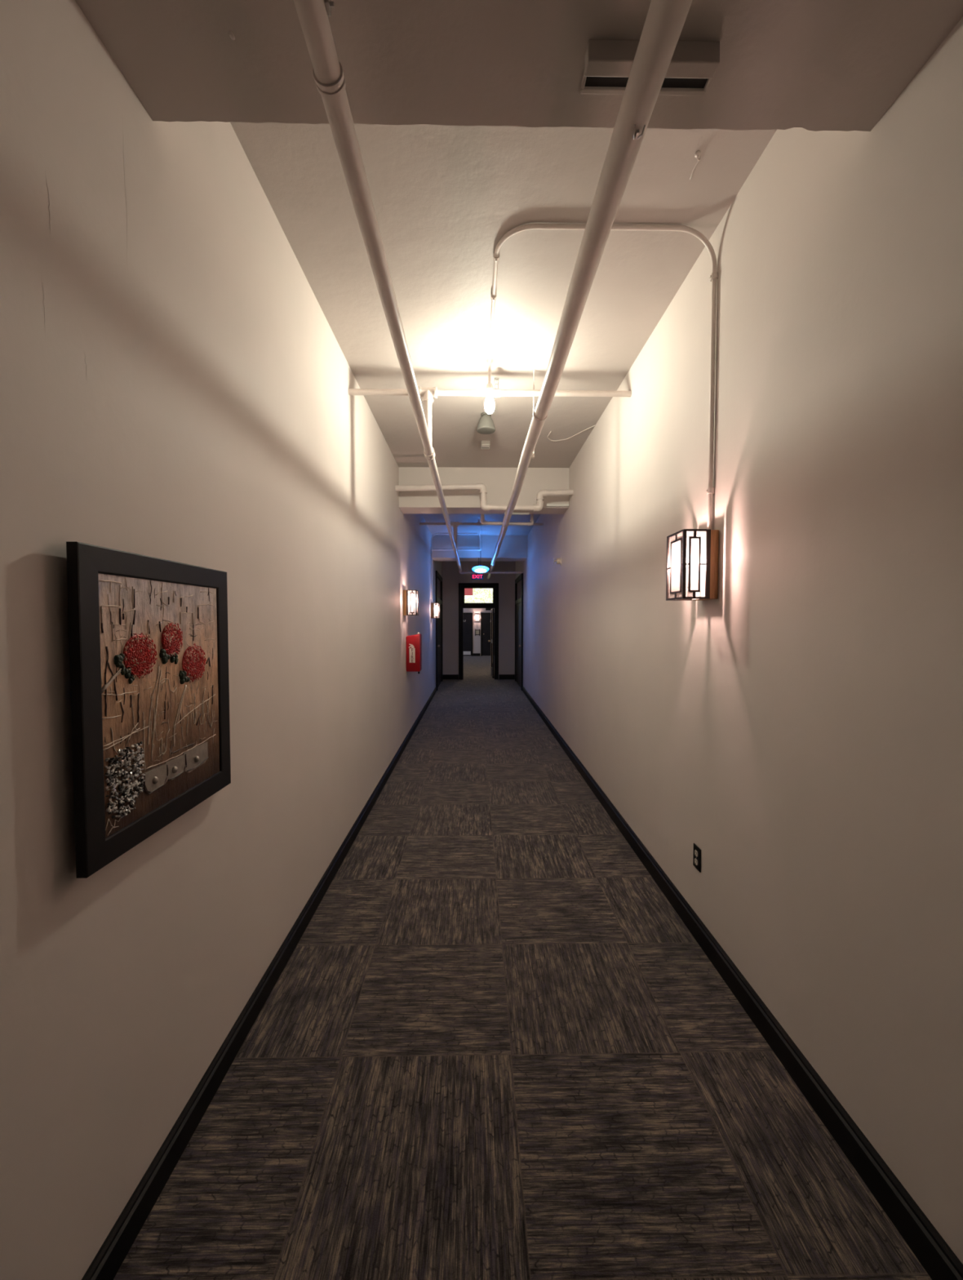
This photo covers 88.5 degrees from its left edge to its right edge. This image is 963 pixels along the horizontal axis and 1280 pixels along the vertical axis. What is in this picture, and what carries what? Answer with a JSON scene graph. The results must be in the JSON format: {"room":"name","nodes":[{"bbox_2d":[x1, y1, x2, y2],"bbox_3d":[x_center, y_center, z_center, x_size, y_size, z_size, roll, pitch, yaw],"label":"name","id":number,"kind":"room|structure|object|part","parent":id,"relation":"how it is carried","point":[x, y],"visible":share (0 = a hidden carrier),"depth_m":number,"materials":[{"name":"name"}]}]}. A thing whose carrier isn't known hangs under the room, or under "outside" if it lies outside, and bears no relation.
{"room":"building corridor","nodes":[
{"label":"building corridor","id":0,"kind":"room"},
{"bbox_2d":[0,0,442,1279],"bbox_3d":[-0.996,-0.335,4.627,0.121,3.425,17.300,0,2,-1],"label":"wall","id":1,"kind":"structure","parent":0,"point":[175,382],"depth_m":1.31,"materials":[{"name":"paint"}]},
{"bbox_2d":[66,541,231,878],"bbox_3d":[-0.862,0.140,1.350,0.050,0.712,0.623,0,2,-1],"label":"framed painting","id":2,"kind":"object","parent":1,"relation":"attached to","point":[148,636],"visible":1,"depth_m":1.23,"materials":[{"name":"fabric"}]},
{"bbox_3d":[-0.846,0.093,1.131,0.005,0.051,0.070,0,2,-1],"label":"stem","id":3,"kind":"part","parent":2,"relation":"part of","materials":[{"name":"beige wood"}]},
{"bbox_3d":[-0.846,0.086,1.132,0.008,0.056,0.074,0,2,-1],"label":"stem","id":4,"kind":"part","parent":2,"relation":"part of","materials":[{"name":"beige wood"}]},
{"bbox_2d":[123,632,157,679],"bbox_3d":[-0.845,0.039,1.223,0.018,0.114,0.123,0,2,-1],"label":"flower","id":5,"kind":"object","parent":2,"relation":"on","point":[140,649],"depth_m":1.22,"materials":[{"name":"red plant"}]},
{"bbox_3d":[-0.848,0.168,1.277,0.004,0.196,0.053,0,2,-1],"label":"stem","id":6,"kind":"part","parent":2,"relation":"part of","materials":[{"name":"paint"}]},
{"bbox_3d":[-0.848,0.195,1.288,0.004,0.230,0.048,0,2,-1],"label":"stem","id":7,"kind":"part","parent":2,"relation":"part of","materials":[{"name":"paint"}]},
{"bbox_3d":[-0.848,0.362,1.287,0.006,0.058,0.096,0,2,-1],"label":"silver plate","id":8,"kind":"part","parent":2,"relation":"part of","materials":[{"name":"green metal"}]},
{"bbox_2d":[161,622,182,656],"bbox_3d":[-0.847,0.000,1.351,0.018,0.096,0.092,0,2,-1],"label":"flower","id":9,"kind":"object","parent":2,"relation":"on","point":[171,633],"depth_m":1.34,"materials":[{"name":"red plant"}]},
{"bbox_3d":[-0.849,0.355,1.370,0.005,0.055,0.093,0,2,-1],"label":"silver plate","id":10,"kind":"part","parent":2,"relation":"part of","materials":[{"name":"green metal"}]},
{"bbox_3d":[-0.849,0.211,1.391,0.004,0.163,0.065,0,2,-1],"label":"stem","id":11,"kind":"part","parent":2,"relation":"part of","materials":[{"name":"paint"}]},
{"bbox_3d":[-0.849,0.181,1.400,0.004,0.101,0.051,0,2,-1],"label":"stem","id":12,"kind":"part","parent":2,"relation":"part of","materials":[{"name":"paint"}]},
{"bbox_2d":[182,643,206,682],"bbox_3d":[-0.848,0.066,1.457,0.018,0.114,0.124,0,2,-1],"label":"flower","id":13,"kind":"object","parent":2,"relation":"on","point":[193,655],"depth_m":1.45,"materials":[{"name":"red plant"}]},
{"bbox_3d":[-0.851,0.351,1.470,0.004,0.066,0.128,0,2,-1],"label":"silver plate","id":14,"kind":"part","parent":2,"relation":"part of","materials":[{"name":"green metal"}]},
{"bbox_2d":[81,686,436,1279],"bbox_3d":[-0.910,1.370,3.579,0.020,0.092,15.080,0,2,-1],"label":"baseboard","id":15,"kind":"structure","parent":1,"relation":"attached to","point":[113,1252],"depth_m":1.57,"materials":[{"name":"black paint"}]},
{"bbox_2d":[403,590,418,615],"bbox_3d":[-0.874,-0.459,6.106,0.165,0.309,0.195,0,2,-1],"label":"wall sconce","id":16,"kind":"object","parent":1,"relation":"attached to","point":[406,607],"visible":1,"depth_m":6.02,"materials":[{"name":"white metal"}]},
{"bbox_3d":[-0.848,-0.455,6.016,0.090,0.292,0.006,0,2,-1],"label":"frame","id":17,"kind":"part","parent":16,"relation":"part of","materials":[{"name":"black metal"}]},
{"bbox_3d":[-0.851,-0.462,6.196,0.090,0.292,0.006,0,2,-1],"label":"frame","id":18,"kind":"part","parent":16,"relation":"part of","materials":[{"name":"black metal"}]},
{"bbox_2d":[406,632,422,673],"bbox_3d":[-0.870,0.166,6.366,0.178,0.526,0.226,0,2,-1],"label":"cabinet","id":19,"kind":"object","parent":1,"relation":"attached to","point":[414,642],"visible":1,"depth_m":6.26,"materials":[{"name":"red plastic"}]},
{"bbox_2d":[431,602,439,618],"bbox_3d":[-0.928,-0.590,9.923,0.165,0.309,0.195,0,2,-1],"label":"wall sconce","id":20,"kind":"object","parent":1,"relation":"attached to","point":[433,606],"visible":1,"depth_m":9.84,"materials":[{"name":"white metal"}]},
{"bbox_2d":[435,570,442,690],"bbox_3d":[-1.002,-0.238,12.011,0.078,2.695,1.850,0,2,-1],"label":"door","id":21,"kind":"structure","parent":1,"relation":"in","point":[438,578],"depth_m":11.87,"materials":[{"name":"black paint"}]},
{"bbox_3d":[-1.035,-1.237,11.975,0.008,0.495,1.650,0,2,-1],"label":"transom glass","id":22,"kind":"part","parent":21,"relation":"part of","materials":[{"name":"black glass"}]},
{"bbox_3d":[-1.026,0.059,12.022,0.006,1.600,1.410,0,2,-1],"label":"panel","id":23,"kind":"part","parent":21,"relation":"part of","materials":[{"name":"paint"}]},
{"bbox_2d":[431,533,477,602],"bbox_3d":[-0.550,-1.442,9.897,0.937,1.394,0.033,0,2,-1],"label":"conduit","id":24,"kind":"object","parent":1,"relation":"attached to","point":[436,533],"visible":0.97,"depth_m":9.88,"materials":[{"name":"metal"}]},
{"bbox_2d":[431,534,482,551],"bbox_3d":[-0.502,-1.981,10.099,1.024,0.323,0.060,0,2,-1],"label":"pipe","id":25,"kind":"object","parent":1,"relation":"attached to","point":[481,547],"visible":0.98,"depth_m":10.09,"materials":[{"name":"metal"}]},
{"bbox_2d":[471,565,489,573],"bbox_3d":[-0.019,-1.604,10.039,0.250,0.478,0.256,2,3,45],"label":"lamp","id":26,"kind":"object","parent":25,"relation":"hanging from","point":[479,569],"visible":1,"depth_m":10.05,"materials":[{"name":"white"}]},
{"bbox_2d":[431,535,528,561],"bbox_3d":[-0.037,-1.932,10.457,1.965,0.457,0.600,0,2,-1],"label":"ceiling beam","id":27,"kind":"structure","parent":1,"relation":"attached to","point":[513,548],"depth_m":10.16,"materials":[{"name":"paint"}]},
{"bbox_2d":[419,517,543,546],"bbox_3d":[0.000,-1.716,7.864,1.963,0.459,0.076,0,2,-1],"label":"pipe","id":28,"kind":"object","parent":1,"relation":"attached to","point":[455,524],"visible":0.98,"depth_m":7.84,"materials":[{"name":"metal"}]},
{"bbox_2d":[399,466,568,514],"bbox_3d":[0.028,-1.765,5.871,1.965,0.457,0.340,0,2,-1],"label":"ceiling beam","id":29,"kind":"structure","parent":1,"relation":"attached to","point":[499,482],"depth_m":5.70,"materials":[{"name":"paint"}]},
{"bbox_2d":[348,377,631,444],"bbox_3d":[0.063,-1.573,3.446,1.963,0.494,0.076,0,2,-1],"label":"pipe","id":30,"kind":"object","parent":1,"relation":"attached to","point":[428,393],"visible":0.98,"depth_m":3.42,"materials":[{"name":"metal"}]},
{"bbox_2d":[504,511,529,515],"bbox_3d":[0.424,-1.526,5.955,0.300,0.028,0.040,0,2,-1],"label":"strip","id":31,"kind":"object","parent":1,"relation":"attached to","point":[513,513],"visible":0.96,"depth_m":5.94,"materials":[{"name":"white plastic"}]},
{"bbox_2d":[75,0,962,131],"bbox_3d":[0.131,-1.520,-1.353,1.965,0.425,5.402,0,2,-1],"label":"ceiling beam","id":32,"kind":"structure","parent":1,"relation":"attached to","point":[815,65],"depth_m":1.19,"materials":[{"name":"paint"}]},
{"bbox_2d":[228,30,235,39],"bbox_3d":[-0.577,-1.397,1.142,0.011,0.006,0.019,0,2,-1],"label":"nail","id":33,"kind":"object","parent":32,"relation":"attached to","point":[230,33],"visible":1,"depth_m":1.14,"materials":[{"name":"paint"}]},
{"bbox_2d":[580,39,719,95],"bbox_3d":[0.410,-1.376,1.207,0.325,0.048,0.112,0,2,-1],"label":"vent","id":34,"kind":"object","parent":32,"relation":"attached to","point":[693,65],"visible":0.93,"depth_m":1.17,"materials":[{"name":"metal"}]},
{"bbox_2d":[471,557,483,579],"bbox_3d":[-0.086,-1.469,10.176,0.250,0.448,0.054,0,2,-1],"label":"exit sign","id":35,"kind":"object","parent":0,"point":[473,576],"visible":0.96,"depth_m":10.16,"materials":[{"name":"red plastic"}]},
{"bbox_2d":[441,561,515,674],"bbox_3d":[-0.078,-0.602,13.357,2.205,3.325,0.140,0,2,-1],"label":"wall","id":36,"kind":"structure","parent":0,"point":[451,576],"depth_m":13.28,"materials":[{"name":"paint"}]},
{"bbox_2d":[458,582,498,679],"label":"door frame","id":37,"kind":"structure","parent":36,"relation":"in","point":[471,595],"depth_m":13.28,"materials":[{"name":"black paint"}]},
{"bbox_3d":[-0.345,-1.292,13.272,0.220,0.190,0.008,0,2,-1],"label":"red panel","id":38,"kind":"part","parent":37,"relation":"part of","materials":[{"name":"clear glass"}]},
{"bbox_3d":[-0.072,-1.192,13.288,0.845,0.460,0.035,0,2,-1],"label":"transom sash","id":39,"kind":"part","parent":37,"relation":"part of","materials":[{"name":"black paint"}]},
{"bbox_3d":[-0.075,-1.192,13.288,0.770,0.400,0.008,0,2,-1],"label":"transom glass","id":40,"kind":"part","parent":37,"relation":"part of","materials":[{"name":"beige glass"}]},
{"bbox_3d":[0.287,-0.042,13.882,0.006,1.667,0.820,0,2,-2],"label":"edge trim","id":41,"kind":"part","parent":37,"relation":"part of","materials":[{"name":"black wood"}]},
{"bbox_2d":[442,674,515,679],"bbox_3d":[-0.077,0.997,13.336,1.965,0.130,0.018,0,2,-1],"label":"baseboard","id":42,"kind":"structure","parent":36,"relation":"attached to","point":[444,676],"depth_m":13.33,"materials":[{"name":"black paint"}]},
{"bbox_2d":[463,608,494,655],"bbox_3d":[-0.272,-0.749,22.596,5.500,2.950,0.120,0,2,-1],"label":"wall","id":43,"kind":"structure","parent":0,"point":[476,624],"depth_m":22.54,"materials":[{"name":"paint"}]},
{"bbox_2d":[463,613,472,656],"bbox_3d":[-0.868,-0.256,22.502,0.945,1.970,0.086,0,2,-1],"label":"door","id":44,"kind":"structure","parent":43,"relation":"in","point":[468,617],"depth_m":22.53,"materials":[{"name":"black paint"}]},
{"bbox_3d":[-0.869,-0.197,22.533,0.565,1.150,0.005,0,2,-1],"label":"panel","id":45,"kind":"part","parent":44,"relation":"part of","materials":[{"name":"paint"}]},
{"bbox_3d":[-0.878,0.598,22.561,0.765,0.160,0.005,0,2,-1],"label":"kick plate","id":46,"kind":"part","parent":44,"relation":"part of","materials":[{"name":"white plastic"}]},
{"bbox_2d":[472,653,479,656],"bbox_3d":[-0.241,0.667,22.578,0.360,0.120,0.020,0,2,-1],"label":"baseboard","id":47,"kind":"structure","parent":43,"relation":"attached to","point":[473,654],"depth_m":22.57,"materials":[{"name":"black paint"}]},
{"bbox_2d":[475,613,479,621],"bbox_3d":[-0.195,-1.014,22.444,0.195,0.309,0.165,0,2,-1],"label":"wall sconce","id":48,"kind":"object","parent":43,"relation":"attached to","point":[477,615],"visible":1,"depth_m":22.48,"materials":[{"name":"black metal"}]},
{"bbox_2d":[475,629,479,635],"bbox_3d":[-0.181,-0.342,22.542,0.230,0.300,0.020,0,2,-1],"label":"picture frame","id":49,"kind":"object","parent":43,"relation":"attached to","point":[477,632],"visible":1,"depth_m":22.54,"materials":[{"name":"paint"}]},
{"bbox_2d":[480,613,494,656],"bbox_3d":[0.437,-0.256,22.521,0.945,1.970,0.086,0,2,-1],"label":"door","id":50,"kind":"structure","parent":43,"relation":"in","point":[485,617],"depth_m":22.54,"materials":[{"name":"black paint"}]},
{"bbox_3d":[0.436,-0.197,22.552,0.565,1.150,0.005,0,2,-1],"label":"panel","id":51,"kind":"part","parent":50,"relation":"part of","materials":[{"name":"paint"}]},
{"bbox_2d":[230,121,777,535],"bbox_3d":[0.045,-2.000,4.642,1.965,0.100,17.420,0,2,-1],"label":"ceiling","id":52,"kind":"structure","parent":0,"point":[444,197],"depth_m":2.39,"materials":[{"name":"paint"}]},
{"bbox_2d":[293,0,462,570],"bbox_3d":[-0.362,-1.590,3.530,0.082,0.638,15.140,0,2,-1],"label":"pipe","id":53,"kind":"object","parent":52,"relation":"hanging from","point":[313,15],"visible":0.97,"depth_m":1.29,"materials":[{"name":"metal"}]},
{"bbox_2d":[479,516,480,548],"bbox_3d":[-0.008,-1.939,8.241,0.022,0.279,3.711,0,2,-1],"label":"conduit","id":54,"kind":"object","parent":52,"relation":"attached to","point":[480,517],"visible":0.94,"depth_m":10.07,"materials":[{"name":"metal"}]},
{"bbox_2d":[480,440,489,448],"bbox_3d":[0.039,-1.936,4.904,0.088,0.046,0.120,0,2,-1],"label":"alarm box","id":55,"kind":"object","parent":52,"relation":"attached to","point":[484,444],"visible":1,"depth_m":4.85,"materials":[{"name":"white plastic"}]},
{"bbox_2d":[476,412,495,434],"bbox_3d":[0.039,-1.861,4.236,0.162,0.148,0.162,0,2,-1],"label":"bell","id":56,"kind":"object","parent":52,"relation":"hanging from","point":[486,425],"visible":0.98,"depth_m":4.19,"materials":[{"name":"white metal"}]},
{"bbox_2d":[458,569,523,573],"bbox_3d":[0.214,-1.829,11.065,1.443,0.701,0.071,0,2,-1],"label":"pipe","id":57,"kind":"object","parent":52,"relation":"hanging from","point":[461,571],"visible":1,"depth_m":11.06,"materials":[{"name":"metal"}]},
{"bbox_2d":[480,514,533,526],"bbox_3d":[0.329,-1.731,6.307,0.686,0.548,0.057,0,2,-1],"label":"pipe","id":58,"kind":"object","parent":52,"relation":"hanging from","point":[483,522],"visible":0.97,"depth_m":6.30,"materials":[{"name":"metal"}]},
{"bbox_2d":[547,424,595,441],"bbox_3d":[0.855,-1.944,4.654,0.484,0.012,0.255,1,2,22],"label":"cable","id":59,"kind":"object","parent":52,"relation":"attached to","point":[595,424],"visible":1,"depth_m":4.70,"materials":[{"name":"paint"}]},
{"bbox_2d":[487,0,693,578],"bbox_3d":[0.314,-1.626,4.609,0.092,0.644,17.281,0,2,-1],"label":"pipe","id":60,"kind":"object","parent":52,"relation":"hanging from","point":[665,20],"visible":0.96,"depth_m":1.30,"materials":[{"name":"metal"}]},
{"bbox_3d":[0.360,-1.600,3.500,0.030,0.615,0.024,0,2,-1],"label":"hanger rod","id":61,"kind":"part","parent":60,"relation":"part of","materials":[{"name":"paint"}]},
{"bbox_2d":[488,222,718,529],"bbox_3d":[0.301,-1.193,2.594,0.701,1.380,1.545,-2,3,-41],"label":"conduit","id":62,"kind":"object","parent":52,"relation":"attached to","point":[714,275],"visible":0.98,"depth_m":2.23,"materials":[{"name":"metal"}]},
{"bbox_2d":[484,382,494,413],"bbox_3d":[0.055,-1.645,3.376,0.070,0.196,0.070,0,2,-1],"label":"bulb","id":63,"kind":"object","parent":62,"relation":"hanging from","point":[489,402],"visible":1,"depth_m":3.35,"materials":[{"name":"white glass"}]},
{"bbox_2d":[486,382,493,394],"bbox_3d":[0.055,-1.713,3.373,0.048,0.060,0.048,0,2,-1],"label":"socket","id":64,"kind":"object","parent":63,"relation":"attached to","point":[489,386],"depth_m":3.35,"materials":[{"name":"white plastic"}]},
{"bbox_3d":[0.055,-1.617,3.377,0.070,0.140,0.070,0,2,-1],"label":"bulb","id":65,"kind":"part","parent":63,"relation":"part of","materials":[{"name":"white glass"}]},
{"bbox_2d":[689,150,700,179],"bbox_3d":[0.835,-1.839,1.926,0.024,0.028,0.122,0,2,13],"label":"ceiling hook","id":66,"kind":"object","parent":52,"relation":"attached to","point":[697,155],"visible":1,"depth_m":1.88,"materials":[{"name":"paint"}]},
{"bbox_2d":[113,655,932,1279],"bbox_3d":[-0.034,1.229,9.426,5.400,0.050,26.750,0,2,-1],"label":"floor","id":67,"kind":"structure","parent":0,"point":[493,1046],"depth_m":1.64,"materials":[{"name":"carpet"}]},
{"bbox_2d":[515,17,962,1264],"bbox_3d":[1.089,-0.337,4.657,0.120,3.425,17.300,0,2,-1],"label":"wall","id":68,"kind":"structure","parent":0,"point":[800,726],"depth_m":1.60,"materials":[{"name":"paint"}]},
{"bbox_2d":[395,482,573,511],"bbox_3d":[0.034,-1.578,5.467,1.965,0.316,0.083,0,2,-1],"label":"pipe","id":69,"kind":"object","parent":68,"relation":"attached to","point":[486,507],"visible":0.99,"depth_m":5.44,"materials":[{"name":"metal"}]},
{"bbox_2d":[515,573,523,690],"bbox_3d":[0.885,-0.214,12.039,0.078,2.645,1.850,0,2,-1],"label":"door","id":70,"kind":"structure","parent":68,"relation":"in","point":[519,580],"depth_m":11.90,"materials":[{"name":"black paint"}]},
{"bbox_3d":[0.909,0.058,12.049,0.006,1.600,1.410,0,2,-1],"label":"panel","id":71,"kind":"part","parent":70,"relation":"part of","materials":[{"name":"paint"}]},
{"bbox_3d":[0.918,-1.213,12.003,0.008,0.445,1.650,0,2,-1],"label":"transom glass","id":72,"kind":"part","parent":70,"relation":"part of","materials":[{"name":"black glass"}]},
{"bbox_2d":[553,555,561,565],"bbox_3d":[0.957,-0.999,6.252,0.096,0.120,0.120,0,2,-1],"label":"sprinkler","id":73,"kind":"object","parent":68,"relation":"attached to","point":[558,561],"visible":1,"depth_m":6.22,"materials":[{"name":"paint"}]},
{"bbox_2d":[546,503,568,506],"bbox_3d":[0.878,-1.554,5.700,0.260,0.028,0.040,0,2,-1],"label":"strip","id":74,"kind":"object","parent":68,"relation":"attached to","point":[547,504],"visible":1,"depth_m":5.68,"materials":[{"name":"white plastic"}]},
{"bbox_2d":[666,528,719,600],"bbox_3d":[0.979,-0.342,2.295,0.165,0.309,0.195,0,2,-1],"label":"wall sconce","id":75,"kind":"object","parent":68,"relation":"attached to","point":[704,552],"visible":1,"depth_m":2.22,"materials":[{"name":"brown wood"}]},
{"bbox_3d":[0.904,-0.341,2.294,0.006,0.292,0.169,0,2,-1],"label":"frame","id":76,"kind":"part","parent":75,"relation":"part of","materials":[{"name":"black metal"}]},
{"bbox_3d":[0.953,-0.345,2.385,0.090,0.292,0.006,0,2,-1],"label":"frame","id":77,"kind":"part","parent":75,"relation":"part of","materials":[{"name":"black metal"}]},
{"bbox_3d":[0.956,-0.338,2.205,0.090,0.292,0.006,0,2,-1],"label":"frame","id":78,"kind":"part","parent":75,"relation":"part of","materials":[{"name":"black metal"}]},
{"bbox_2d":[693,843,701,872],"bbox_3d":[1.056,1.068,2.425,0.009,0.112,0.076,0,2,-1],"label":"wall outlet","id":79,"kind":"object","parent":68,"relation":"attached to","point":[696,851],"visible":1,"depth_m":2.42,"materials":[{"name":"black paint"}]},
{"bbox_2d":[522,685,962,1279],"bbox_3d":[1.034,1.363,3.607,0.020,0.105,15.080,0,2,-1],"label":"baseboard","id":80,"kind":"structure","parent":68,"relation":"attached to","point":[940,1261],"depth_m":1.58,"materials":[{"name":"black paint"}]}
]}

